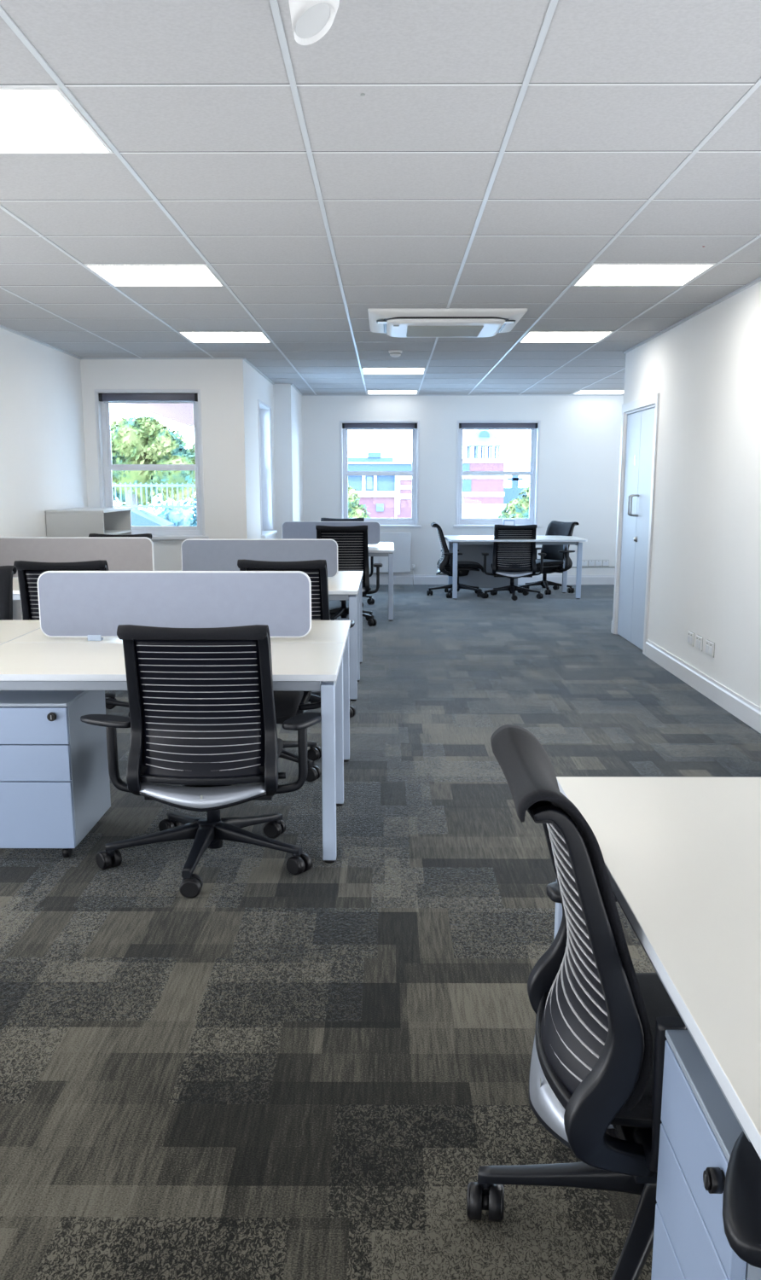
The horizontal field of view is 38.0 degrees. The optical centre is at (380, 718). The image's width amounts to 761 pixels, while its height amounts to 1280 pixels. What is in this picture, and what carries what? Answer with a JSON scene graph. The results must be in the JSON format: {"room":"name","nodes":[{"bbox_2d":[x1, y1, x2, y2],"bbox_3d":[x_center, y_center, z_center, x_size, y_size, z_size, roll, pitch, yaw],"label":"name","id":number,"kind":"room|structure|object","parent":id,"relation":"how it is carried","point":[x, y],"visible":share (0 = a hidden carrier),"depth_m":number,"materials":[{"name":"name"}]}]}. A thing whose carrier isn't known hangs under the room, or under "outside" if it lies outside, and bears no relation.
{"room":"open-plan office","nodes":[
{"label":"open-plan office","id":0,"kind":"room"},
{"bbox_2d":[0,327,87,620],"bbox_3d":[-3.062,-0.824,4.471,0.300,2.574,13.450,0,12,0],"label":"wall","id":1,"kind":"structure","parent":0,"point":[43,464],"depth_m":9.25,"materials":[{"name":"paint"}]},
{"bbox_2d":[80,359,250,570],"bbox_3d":[-2.093,-2.212,10.933,1.555,2.574,0.220,0,12,0],"label":"wall","id":2,"kind":"structure","parent":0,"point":[221,383],"depth_m":10.69,"materials":[{"name":"paint"}]},
{"bbox_2d":[98,393,197,403],"bbox_3d":[-2.239,-3.097,10.682,0.957,0.092,0.066,0,12,0],"label":"roller blind","id":3,"kind":"object","parent":2,"relation":"attached to","point":[105,398],"visible":1,"depth_m":10.65,"materials":[{"name":"black fabric"}]},
{"bbox_2d":[93,389,209,539],"bbox_3d":[-2.239,-2.479,10.825,1.085,1.423,0.220,0,12,0],"label":"window","id":4,"kind":"structure","parent":2,"relation":"attached to","point":[102,420],"depth_m":10.86,"materials":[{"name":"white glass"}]},
{"bbox_2d":[245,362,276,539],"bbox_3d":[-1.432,-2.511,12.327,0.250,2.574,2.640,0,12,0],"label":"wall","id":5,"kind":"structure","parent":0,"point":[258,387],"depth_m":11.59,"materials":[{"name":"paint"}]},
{"bbox_2d":[257,399,277,538],"bbox_3d":[-1.375,-2.826,12.566,0.240,1.470,1.320,0,12,0],"label":"window","id":6,"kind":"structure","parent":5,"relation":"in","point":[264,415],"depth_m":13.11,"materials":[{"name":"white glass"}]},
{"bbox_2d":[273,384,303,539],"bbox_3d":[-1.310,-3.001,14.609,0.465,2.574,2.030,0,12,0],"label":"wall pier","id":7,"kind":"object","parent":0,"point":[287,401],"visible":0.29,"depth_m":13.60,"materials":[{"name":"paint"}]},
{"bbox_2d":[0,584,760,1279],"bbox_3d":[1.172,0.040,6.864,8.740,0.120,18.420,0,12,0],"label":"floor","id":8,"kind":"structure","parent":0,"point":[270,1072],"depth_m":3.11,"materials":[{"name":"carpet"}]},
{"bbox_2d":[0,565,17,620],"bbox_3d":[-2.206,-0.280,5.730,0.808,0.982,0.726,0,12,0],"label":"office chair","id":9,"kind":"object","parent":8,"relation":"on","point":[7,573],"visible":0.16,"depth_m":5.82,"materials":[{"name":"black plastic"}]},
{"bbox_2d":[0,690,110,857],"bbox_3d":[-1.363,0.189,4.415,0.405,0.617,0.584,0,12,0],"label":"drawer pedestal","id":10,"kind":"object","parent":8,"relation":"on","point":[55,782],"visible":0.89,"depth_m":4.17,"materials":[{"name":"paint"}]},
{"bbox_2d":[13,559,129,717],"bbox_3d":[-1.846,-0.475,6.637,0.796,0.982,0.719,-2,12,-9],"label":"office chair","id":11,"kind":"object","parent":8,"relation":"on","point":[28,573],"visible":0.23,"depth_m":6.33,"materials":[{"name":"black plastic"}]},
{"bbox_2d":[45,507,132,536],"bbox_3d":[-2.623,-1.320,10.110,0.503,1.177,1.058,0,12,0],"label":"base cabinet","id":12,"kind":"object","parent":8,"relation":"on","point":[73,521],"visible":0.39,"depth_m":9.51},
{"bbox_2d":[104,529,130,535],"bbox_3d":[-2.620,-1.683,10.032,0.478,0.020,1.010,0,12,0],"label":"shelf","id":13,"kind":"object","parent":12,"relation":"attached to","point":[106,532],"depth_m":10.22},
{"bbox_2d":[88,533,151,539],"bbox_3d":[-2.146,-0.982,8.954,0.808,1.001,0.726,0,12,0],"label":"office chair","id":14,"kind":"object","parent":8,"relation":"on","point":[147,535],"visible":0.02,"depth_m":9.09,"materials":[{"name":"black plastic"}]},
{"bbox_2d":[0,620,350,863],"bbox_3d":[-1.503,0.024,4.917,2.691,0.730,1.615,0,12,0],"label":"desk","id":15,"kind":"object","parent":8,"relation":"on","point":[31,660],"visible":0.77,"depth_m":4.33,"materials":[{"name":"white laminate"}]},
{"bbox_2d":[0,620,40,643],"bbox_3d":[-2.245,-0.408,5.247,1.201,0.025,0.796,0,12,0],"label":"countertop","id":16,"kind":"structure","parent":15,"relation":"on","point":[9,630],"depth_m":5.31,"materials":[{"name":"white laminate"}]},
{"bbox_2d":[0,642,344,680],"bbox_3d":[-0.903,-0.236,4.446,1.486,0.025,0.811,0,12,0],"label":"countertop","id":17,"kind":"structure","parent":15,"relation":"on","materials":[{"name":"white laminate"}]},
{"bbox_2d":[37,570,311,640],"bbox_3d":[-0.905,-0.497,4.870,1.200,0.306,0.040,0,12,0],"label":"screen","id":18,"kind":"object","parent":15,"relation":"on","point":[92,605],"visible":0.81,"depth_m":4.85,"materials":[{"name":"fabric"}]},
{"bbox_2d":[6,620,350,645],"bbox_3d":[-0.898,-0.406,5.239,1.486,0.025,0.796,0,12,0],"label":"countertop","id":19,"kind":"structure","parent":15,"relation":"on","point":[321,631],"depth_m":4.99,"materials":[{"name":"white laminate"}]},
{"bbox_2d":[12,570,363,701],"bbox_3d":[-1.486,-0.641,8.013,2.686,0.730,1.600,0,12,0],"label":"desk","id":20,"kind":"object","parent":8,"relation":"on","point":[345,584],"visible":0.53,"depth_m":7.30,"materials":[{"name":"white laminate"}]},
{"bbox_2d":[12,580,19,593],"bbox_3d":[-2.226,-0.900,7.541,1.211,0.025,0.776,0,12,0],"label":"countertop","id":21,"kind":"structure","parent":20,"relation":"on","point":[15,583],"depth_m":7.35,"materials":[{"name":"white laminate"}]},
{"bbox_2d":[0,536,154,577],"bbox_3d":[-2.186,-1.145,7.899,1.130,0.301,0.040,0,12,0],"label":"screen","id":22,"kind":"object","parent":20,"relation":"on","point":[120,553],"visible":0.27,"depth_m":7.87,"materials":[{"name":"fabric"}]},
{"bbox_2d":[180,539,337,577],"bbox_3d":[-0.862,-1.138,7.893,1.118,0.289,0.040,0,12,0],"label":"screen","id":23,"kind":"object","parent":20,"relation":"on","point":[197,555],"visible":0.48,"depth_m":7.87,"materials":[{"name":"fabric"}]},
{"bbox_2d":[327,580,360,594],"bbox_3d":[-0.881,-0.899,7.533,1.471,0.025,0.776,0,12,0],"label":"countertop","id":24,"kind":"structure","parent":20,"relation":"on","point":[335,587],"depth_m":7.35,"materials":[{"name":"white laminate"}]},
{"bbox_2d":[327,570,363,580],"bbox_3d":[-0.876,-1.068,8.319,1.471,0.025,0.816,0,12,0],"label":"countertop","id":25,"kind":"structure","parent":20,"relation":"on","point":[341,575],"depth_m":8.21,"materials":[{"name":"white laminate"}]},
{"bbox_2d":[80,624,321,898],"bbox_3d":[-0.660,0.085,4.124,0.891,0.944,0.775,0,12,0],"label":"office chair","id":26,"kind":"object","parent":8,"relation":"on","point":[202,719],"visible":1,"depth_m":3.93,"materials":[{"name":"black plastic"}]},
{"bbox_2d":[237,559,355,717],"bbox_3d":[-0.548,-0.493,6.723,0.803,0.982,0.741,1,12,3],"label":"office chair","id":27,"kind":"object","parent":8,"relation":"on","point":[317,570],"visible":0.12,"depth_m":6.40,"materials":[{"name":"black plastic"}]},
{"bbox_2d":[273,690,321,781],"bbox_3d":[-0.636,-0.205,5.451,0.797,0.954,0.728,1,12,5],"label":"office chair","id":28,"kind":"object","parent":8,"relation":"on","point":[288,704],"visible":0.06,"depth_m":5.34,"materials":[{"name":"black plastic"}]},
{"bbox_2d":[320,517,374,606],"bbox_3d":[-0.451,-1.826,12.884,0.808,1.001,0.726,0,12,0],"label":"office chair","id":29,"kind":"object","parent":8,"relation":"on","point":[370,601],"visible":0.12,"depth_m":13.01,"materials":[{"name":"black plastic"}]},
{"bbox_2d":[315,525,383,626],"bbox_3d":[-0.375,-1.464,11.197,0.788,1.001,0.754,0,12,0],"label":"office chair","id":30,"kind":"object","parent":8,"relation":"on","point":[352,543],"visible":0.48,"depth_m":10.95,"materials":[{"name":"black plastic"}]},
{"bbox_2d":[368,541,394,621],"bbox_3d":[-0.554,-1.532,12.158,1.396,0.730,1.510,0,12,0],"label":"desk","id":31,"kind":"object","parent":8,"relation":"on","point":[382,549],"visible":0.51,"depth_m":11.43,"materials":[{"name":"white laminate"}]},
{"bbox_2d":[281,521,380,544],"bbox_3d":[-0.537,-2.018,12.049,1.075,0.264,0.040,0,12,0],"label":"screen","id":32,"kind":"object","parent":31,"relation":"on","point":[290,530],"visible":0.54,"depth_m":12.02,"materials":[{"name":"fabric"}]},
{"bbox_2d":[368,541,393,546],"bbox_3d":[-0.552,-1.956,12.453,1.396,0.025,0.756,0,12,0],"label":"countertop","id":33,"kind":"structure","parent":31,"relation":"on","point":[381,544],"depth_m":12.30,"materials":[{"name":"white laminate"}]},
{"bbox_2d":[368,546,394,552],"bbox_3d":[-0.557,-1.796,11.711,1.396,0.025,0.746,0,12,0],"label":"countertop","id":34,"kind":"structure","parent":31,"relation":"on","point":[371,549],"depth_m":11.38,"materials":[{"name":"white laminate"}]},
{"bbox_2d":[426,522,483,598],"bbox_3d":[0.946,-2.016,13.982,0.726,0.911,0.808,0,12,0],"label":"office chair","id":35,"kind":"object","parent":8,"relation":"on","point":[445,564],"visible":0.96,"depth_m":13.80,"materials":[{"name":"black plastic"}]},
{"bbox_2d":[481,524,546,600],"bbox_3d":[1.643,-1.953,13.690,0.823,0.911,0.745,0,12,1],"label":"office chair","id":36,"kind":"object","parent":8,"relation":"on","point":[512,561],"visible":1,"depth_m":13.50,"materials":[{"name":"black plastic"}]},
{"bbox_2d":[444,535,587,599],"bbox_3d":[1.667,-1.921,13.968,1.720,0.730,1.060,0,12,0],"label":"meeting table","id":37,"kind":"object","parent":8,"relation":"on","point":[471,547],"visible":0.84,"depth_m":14.20,"materials":[{"name":"white laminate"}]},
{"bbox_2d":[503,518,515,525],"bbox_3d":[1.660,-2.473,14.288,0.150,0.215,0.063,0,12,0],"label":"box","id":38,"kind":"object","parent":37,"relation":"on","point":[506,521],"visible":0.48,"depth_m":14.24,"materials":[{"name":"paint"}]},
{"bbox_2d":[517,520,578,594],"bbox_3d":[2.131,-2.108,14.412,0.724,0.911,0.796,-5,13,-24],"label":"office chair","id":39,"kind":"object","parent":8,"relation":"on","point":[553,561],"visible":0.81,"depth_m":14.39,"materials":[{"name":"black plastic"}]},
{"bbox_2d":[466,724,687,1279],"bbox_3d":[0.541,0.525,2.052,0.747,0.954,0.759,0,12,0],"label":"office chair","id":40,"kind":"object","parent":8,"relation":"on","point":[596,1065],"visible":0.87,"depth_m":1.87,"materials":[{"name":"black plastic"}]},
{"bbox_2d":[553,776,760,1159],"bbox_3d":[1.164,0.660,1.955,1.500,0.730,1.560,0,12,0],"label":"office desk","id":41,"kind":"object","parent":8,"relation":"on","point":[682,856],"visible":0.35,"depth_m":1.90,"materials":[{"name":"white laminate"}]},
{"bbox_2d":[651,1029,760,1279],"bbox_3d":[0.729,0.808,1.596,0.624,0.590,0.365,0,12,0],"label":"drawer pedestal","id":42,"kind":"object","parent":8,"relation":"on","point":[700,1131],"visible":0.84,"depth_m":1.57,"materials":[{"name":"paint"}]},
{"bbox_2d":[722,1130,760,1268],"bbox_3d":[0.740,0.753,0.990,0.755,0.954,0.956,0,12,0],"label":"office chair","id":43,"kind":"object","parent":8,"relation":"on","point":[741,1197],"visible":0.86,"depth_m":1.25,"materials":[{"name":"black plastic"}]},
{"bbox_2d":[0,0,760,394],"bbox_3d":[1.172,-2.608,6.295,8.740,0.150,18.420,0,12,0],"label":"ceiling","id":44,"kind":"structure","parent":0,"point":[82,41],"depth_m":4.32,"materials":[{"name":"tile"}]},
{"bbox_2d":[0,86,113,153],"bbox_3d":[-1.291,-1.955,3.628,0.665,0.007,0.665,0,12,0],"label":"recessed light","id":45,"kind":"object","parent":44,"relation":"in","point":[37,119],"visible":1,"depth_m":3.65,"materials":[{"name":"white plastic"}]},
{"bbox_2d":[84,264,224,286],"bbox_3d":[-1.274,-2.534,6.322,0.665,0.007,0.665,0,12,0],"label":"recessed light","id":46,"kind":"object","parent":44,"relation":"in","point":[116,275],"visible":1,"depth_m":6.30,"materials":[{"name":"white plastic"}]},
{"bbox_2d":[178,331,271,343],"bbox_3d":[-1.256,-3.113,9.017,0.665,0.007,0.665,0,12,0],"label":"recessed light","id":47,"kind":"object","parent":44,"relation":"in","point":[195,337],"visible":1,"depth_m":9.03,"materials":[{"name":"white plastic"}]},
{"bbox_2d":[288,0,339,45],"bbox_3d":[-0.153,-1.651,2.551,0.121,0.149,0.121,0,12,0],"label":"ceiling sensor","id":48,"kind":"object","parent":44,"relation":"attached to","point":[311,20],"visible":1,"depth_m":2.56,"materials":[{"name":"white plastic"}]},
{"bbox_2d":[0,82,760,393],"bbox_3d":[1.171,-2.538,6.305,8.140,0.012,17.239,0,12,0],"label":"grid","id":49,"kind":"object","parent":44,"relation":"attached to","point":[420,84],"visible":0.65,"depth_m":5.29,"materials":[{"name":"white metal"}]},
{"bbox_2d":[0,0,760,395],"bbox_3d":[1.138,-2.538,6.311,6.908,0.014,17.820,0,12,0],"label":"grid","id":50,"kind":"object","parent":44,"relation":"attached to","point":[274,5],"visible":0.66,"depth_m":4.33,"materials":[{"name":"white metal"}]},
{"bbox_2d":[366,389,418,394],"bbox_3d":[0.157,-4.311,14.593,0.665,0.007,0.665,0,12,0],"label":"recessed light","id":51,"kind":"object","parent":44,"relation":"in","point":[369,392],"visible":1,"depth_m":14.56,"materials":[{"name":"white plastic"}]},
{"bbox_2d":[361,367,425,374],"bbox_3d":[0.139,-3.711,11.801,0.665,0.007,0.665,0,12,0],"label":"recessed light","id":52,"kind":"object","parent":44,"relation":"in","point":[365,370],"visible":1,"depth_m":11.75,"materials":[{"name":"white plastic"}]},
{"bbox_2d":[388,349,402,357],"bbox_3d":[0.135,-3.298,9.989,0.124,0.053,0.124,0,12,0],"label":"smoke detector","id":53,"kind":"object","parent":44,"relation":"attached to","point":[395,353],"visible":1,"depth_m":9.95,"materials":[{"name":"white plastic"}]},
{"bbox_2d":[367,308,527,337],"bbox_3d":[0.463,-2.869,8.075,1.090,0.087,1.090,0,12,0],"label":"air conditioner","id":54,"kind":"object","parent":44,"relation":"attached to","point":[405,322],"visible":1,"depth_m":7.69,"materials":[{"name":"white plastic"}]},
{"bbox_2d":[406,325,483,337],"bbox_3d":[0.463,-2.832,8.083,0.540,0.010,0.540,0,12,0],"label":"grille","id":55,"kind":"object","parent":54,"relation":"attached to","point":[411,331],"depth_m":8.04,"materials":[{"name":"white plastic"}]},
{"bbox_2d":[518,331,613,342],"bbox_3d":[1.499,-3.109,9.000,0.665,0.007,0.665,0,12,0],"label":"recessed light","id":56,"kind":"object","parent":44,"relation":"in","point":[532,336],"visible":1,"depth_m":8.98,"materials":[{"name":"white plastic"}]},
{"bbox_2d":[572,389,624,394],"bbox_3d":[2.913,-4.307,14.576,0.665,0.007,0.665,0,12,0],"label":"recessed light","id":57,"kind":"object","parent":44,"relation":"in","point":[580,392],"visible":0.76,"depth_m":14.56,"materials":[{"name":"white plastic"}]},
{"bbox_2d":[572,263,715,285],"bbox_3d":[1.482,-2.530,6.306,0.665,0.007,0.665,0,12,0],"label":"recessed light","id":58,"kind":"object","parent":44,"relation":"in","point":[596,274],"visible":1,"depth_m":6.28,"materials":[{"name":"white plastic"}]},
{"bbox_2d":[302,395,623,575],"bbox_3d":[1.988,-3.179,15.435,6.620,2.574,0.300,0,12,0],"label":"wall","id":59,"kind":"structure","parent":0,"point":[580,436],"depth_m":15.19,"materials":[{"name":"paint"}]},
{"bbox_2d":[339,420,421,527],"bbox_3d":[-0.010,-3.388,15.341,1.155,1.443,0.280,0,12,0],"label":"window","id":60,"kind":"structure","parent":59,"relation":"in","point":[385,522],"depth_m":15.39,"materials":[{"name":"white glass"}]},
{"bbox_2d":[342,423,417,430],"bbox_3d":[-0.010,-4.016,15.186,1.027,0.087,0.066,0,12,0],"label":"roller blind","id":61,"kind":"object","parent":60,"relation":"attached to","point":[347,426],"visible":1,"depth_m":15.16,"materials":[{"name":"black fabric"}]},
{"bbox_2d":[368,532,414,585],"bbox_3d":[-0.112,-2.237,15.445,1.184,0.728,0.094,0,12,0],"label":"radiator","id":62,"kind":"object","parent":59,"relation":"attached to","point":[401,541],"visible":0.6,"depth_m":15.39,"materials":[{"name":"metal"}]},
{"bbox_2d":[369,575,614,584],"bbox_3d":[2.112,-1.953,15.534,6.370,0.135,0.018,0,12,0],"label":"baseboard","id":63,"kind":"structure","parent":59,"relation":"attached to","point":[398,579],"depth_m":15.53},
{"bbox_2d":[453,420,541,528],"bbox_3d":[1.615,-3.386,15.331,1.205,1.443,0.280,0,12,0],"label":"window","id":64,"kind":"structure","parent":59,"relation":"in","point":[533,473],"depth_m":15.38,"materials":[{"name":"white plastic"}]},
{"bbox_2d":[459,423,537,430],"bbox_3d":[1.615,-4.013,15.176,1.077,0.087,0.066,0,12,0],"label":"roller blind","id":65,"kind":"object","parent":64,"relation":"attached to","point":[463,426],"visible":1,"depth_m":15.15,"materials":[{"name":"black fabric"}]},
{"bbox_2d":[581,559,587,566],"bbox_3d":[2.857,-2.179,15.483,0.091,0.093,0.015,0,12,0],"label":"wall socket","id":66,"kind":"object","parent":59,"relation":"attached to","point":[584,562],"visible":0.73,"depth_m":15.48,"materials":[{"name":"white plastic"}]},
{"bbox_2d":[587,559,594,566],"bbox_3d":[2.957,-2.179,15.482,0.091,0.093,0.015,0,12,0],"label":"wall socket","id":67,"kind":"object","parent":59,"relation":"attached to","point":[591,562],"visible":1,"depth_m":15.47,"materials":[{"name":"white plastic"}]},
{"bbox_2d":[571,566,615,567],"bbox_3d":[2.897,-2.126,15.493,1.000,0.012,0.012,0,12,0],"label":"cable","id":68,"kind":"object","parent":59,"relation":"attached to","point":[572,567],"visible":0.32,"depth_m":15.49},
{"bbox_2d":[595,559,602,566],"bbox_3d":[3.057,-2.179,15.482,0.091,0.093,0.015,0,12,0],"label":"wall socket","id":69,"kind":"object","parent":59,"relation":"attached to","point":[598,562],"visible":1,"depth_m":15.47,"materials":[{"name":"white plastic"}]},
{"bbox_2d":[602,559,609,566],"bbox_3d":[3.157,-2.179,15.481,0.091,0.093,0.015,0,12,0],"label":"wall socket","id":70,"kind":"object","parent":59,"relation":"attached to","point":[605,562],"visible":1,"depth_m":15.47,"materials":[{"name":"white plastic"}]},
{"bbox_2d":[615,280,760,707],"bbox_3d":[2.296,-0.744,4.101,0.200,2.574,12.760,0,12,0],"label":"wall","id":71,"kind":"structure","parent":0,"point":[705,369],"depth_m":7.41,"materials":[{"name":"paint"}]},
{"bbox_2d":[0,276,760,395],"bbox_3d":[1.172,-2.528,6.313,8.140,0.014,17.820,0,12,0],"label":"trim","id":72,"kind":"structure","parent":71,"relation":"attached to","point":[758,280],"depth_m":10.54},
{"bbox_2d":[611,392,660,654],"bbox_3d":[2.262,-1.708,9.694,0.179,2.110,1.370,0,12,0],"label":"door","id":73,"kind":"structure","parent":71,"relation":"in","point":[639,433],"depth_m":9.70,"materials":[{"name":"laminate"}]},
{"bbox_2d":[610,620,760,733],"bbox_3d":[3.702,0.448,4.357,3.048,0.135,12.778,0,12,0],"label":"baseboard","id":74,"kind":"structure","parent":71,"relation":"attached to","point":[747,712],"depth_m":7.42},
{"bbox_2d":[687,630,694,646],"bbox_3d":[2.211,-0.571,7.877,0.015,0.098,0.126,0,12,0],"label":"wall socket","id":75,"kind":"object","parent":71,"relation":"attached to","point":[691,635],"visible":1,"depth_m":7.85,"materials":[{"name":"white plastic"}]},
{"bbox_2d":[695,634,703,651],"bbox_3d":[2.210,-0.526,7.667,0.015,0.098,0.136,0,12,0],"label":"wall socket","id":76,"kind":"object","parent":71,"relation":"attached to","point":[699,643],"visible":1,"depth_m":7.64,"materials":[{"name":"white plastic"}]},
{"bbox_2d":[705,639,715,657],"bbox_3d":[2.208,-0.471,7.413,0.015,0.098,0.176,0,12,0],"label":"wall socket","id":77,"kind":"object","parent":71,"relation":"attached to","point":[710,646],"visible":1,"depth_m":7.38,"materials":[{"name":"white plastic"}]},
{"bbox_2d":[705,644,709,652],"bbox_3d":[2.203,-0.473,7.456,0.004,0.050,0.065,0,12,0],"label":"outlet","id":78,"kind":"object","parent":77,"relation":"attached to","point":[706,645],"depth_m":7.45,"materials":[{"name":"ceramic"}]},
{"bbox_2d":[709,645,712,654],"bbox_3d":[2.203,-0.456,7.373,0.004,0.050,0.065,0,12,0],"label":"outlet","id":79,"kind":"object","parent":77,"relation":"attached to","point":[710,647],"depth_m":7.37,"materials":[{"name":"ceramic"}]},
{"label":"outside","id":80,"kind":"structure","parent":0,"visible":0},
{"bbox_2d":[112,482,195,509],"bbox_3d":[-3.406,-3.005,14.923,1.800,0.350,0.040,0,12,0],"label":"fence","id":81,"kind":"object","parent":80,"point":[131,506],"visible":0.56,"depth_m":14.91,"materials":[{"name":"white wood"}]},
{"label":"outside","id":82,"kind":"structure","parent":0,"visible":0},
{"bbox_2d":[130,509,174,525],"bbox_3d":[-3.257,-2.083,14.916,0.840,1.450,0.800,0,12,0],"label":"garden shed","id":83,"kind":"object","parent":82,"point":[139,517],"visible":0.18,"depth_m":14.44,"materials":[{"name":"blue"}]},
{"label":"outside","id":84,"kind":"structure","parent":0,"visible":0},
{"bbox_3d":[0.542,-10.046,87.336,180.000,0.200,165.000,0,12,0],"label":"ground","id":85,"kind":"structure","parent":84,"visible":0},
{"bbox_2d":[110,414,196,510],"bbox_3d":[-3.768,-0.207,18.589,2.561,9.442,1.468,0,12,0],"label":"tree","id":86,"kind":"object","parent":85,"relation":"on","point":[143,439],"visible":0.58,"depth_m":17.33,"materials":[{"name":"green plant"}]},
{"bbox_2d":[348,484,371,517],"bbox_3d":[-1.672,-5.508,44.860,3.049,8.773,2.182,0,12,0],"label":"tree","id":87,"kind":"object","parent":85,"relation":"on","point":[355,510],"visible":0.05,"depth_m":43.84,"materials":[{"name":"green plant"}]},
{"bbox_2d":[348,452,412,517],"bbox_3d":[-2.035,-23.249,121.185,12.400,11.400,9.300,0,12,0],"label":"office building","id":88,"kind":"structure","parent":85,"relation":"on","point":[383,496],"depth_m":116.74,"materials":[{"name":"pink brick"}]},
{"bbox_2d":[462,430,508,503],"bbox_3d":[10.631,-23.307,115.620,4.800,13.850,4.800,0,12,0],"label":"building","id":89,"kind":"structure","parent":85,"relation":"on","point":[476,489],"depth_m":113.32,"materials":[{"name":"white"}]},
{"bbox_2d":[478,430,489,437],"bbox_3d":[10.624,-28.970,113.176,1.100,1.135,0.481,0,12,0],"label":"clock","id":90,"kind":"object","parent":89,"relation":"on","point":[484,433],"depth_m":113.01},
{"bbox_2d":[461,503,509,517],"bbox_3d":[8.076,-14.515,91.954,5.600,6.600,6.400,0,12,0],"label":"house","id":91,"kind":"structure","parent":85,"relation":"on","point":[468,510],"depth_m":90.01,"materials":[{"name":"white"}]},
{"bbox_2d":[498,482,529,517],"bbox_3d":[5.901,-5.396,44.957,3.176,8.514,2.197,0,12,0],"label":"tree","id":92,"kind":"object","parent":85,"relation":"on","point":[520,509],"visible":0.15,"depth_m":43.78,"materials":[{"name":"green plant"}]},
{"bbox_2d":[503,475,527,503],"bbox_3d":[15.293,-23.226,125.836,4.200,9.400,6.000,0,12,0],"label":"block","id":93,"kind":"object","parent":85,"relation":"on","point":[513,492],"visible":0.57,"depth_m":122.34,"materials":[{"name":"blue"}]},
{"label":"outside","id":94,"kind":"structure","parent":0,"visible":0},
{"bbox_2d":[125,403,193,426],"bbox_3d":[-2.372,-4.051,13.720,1.520,0.800,0.500,0,12,0],"label":"roof eave","id":95,"kind":"object","parent":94,"point":[180,413],"visible":0.23,"depth_m":13.53},
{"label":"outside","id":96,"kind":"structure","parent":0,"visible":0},
{"bbox_2d":[151,494,197,525],"bbox_3d":[-3.657,-2.180,16.021,3.697,2.627,1.456,0,12,0],"label":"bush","id":97,"kind":"object","parent":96,"point":[179,517],"visible":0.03,"depth_m":15.51,"materials":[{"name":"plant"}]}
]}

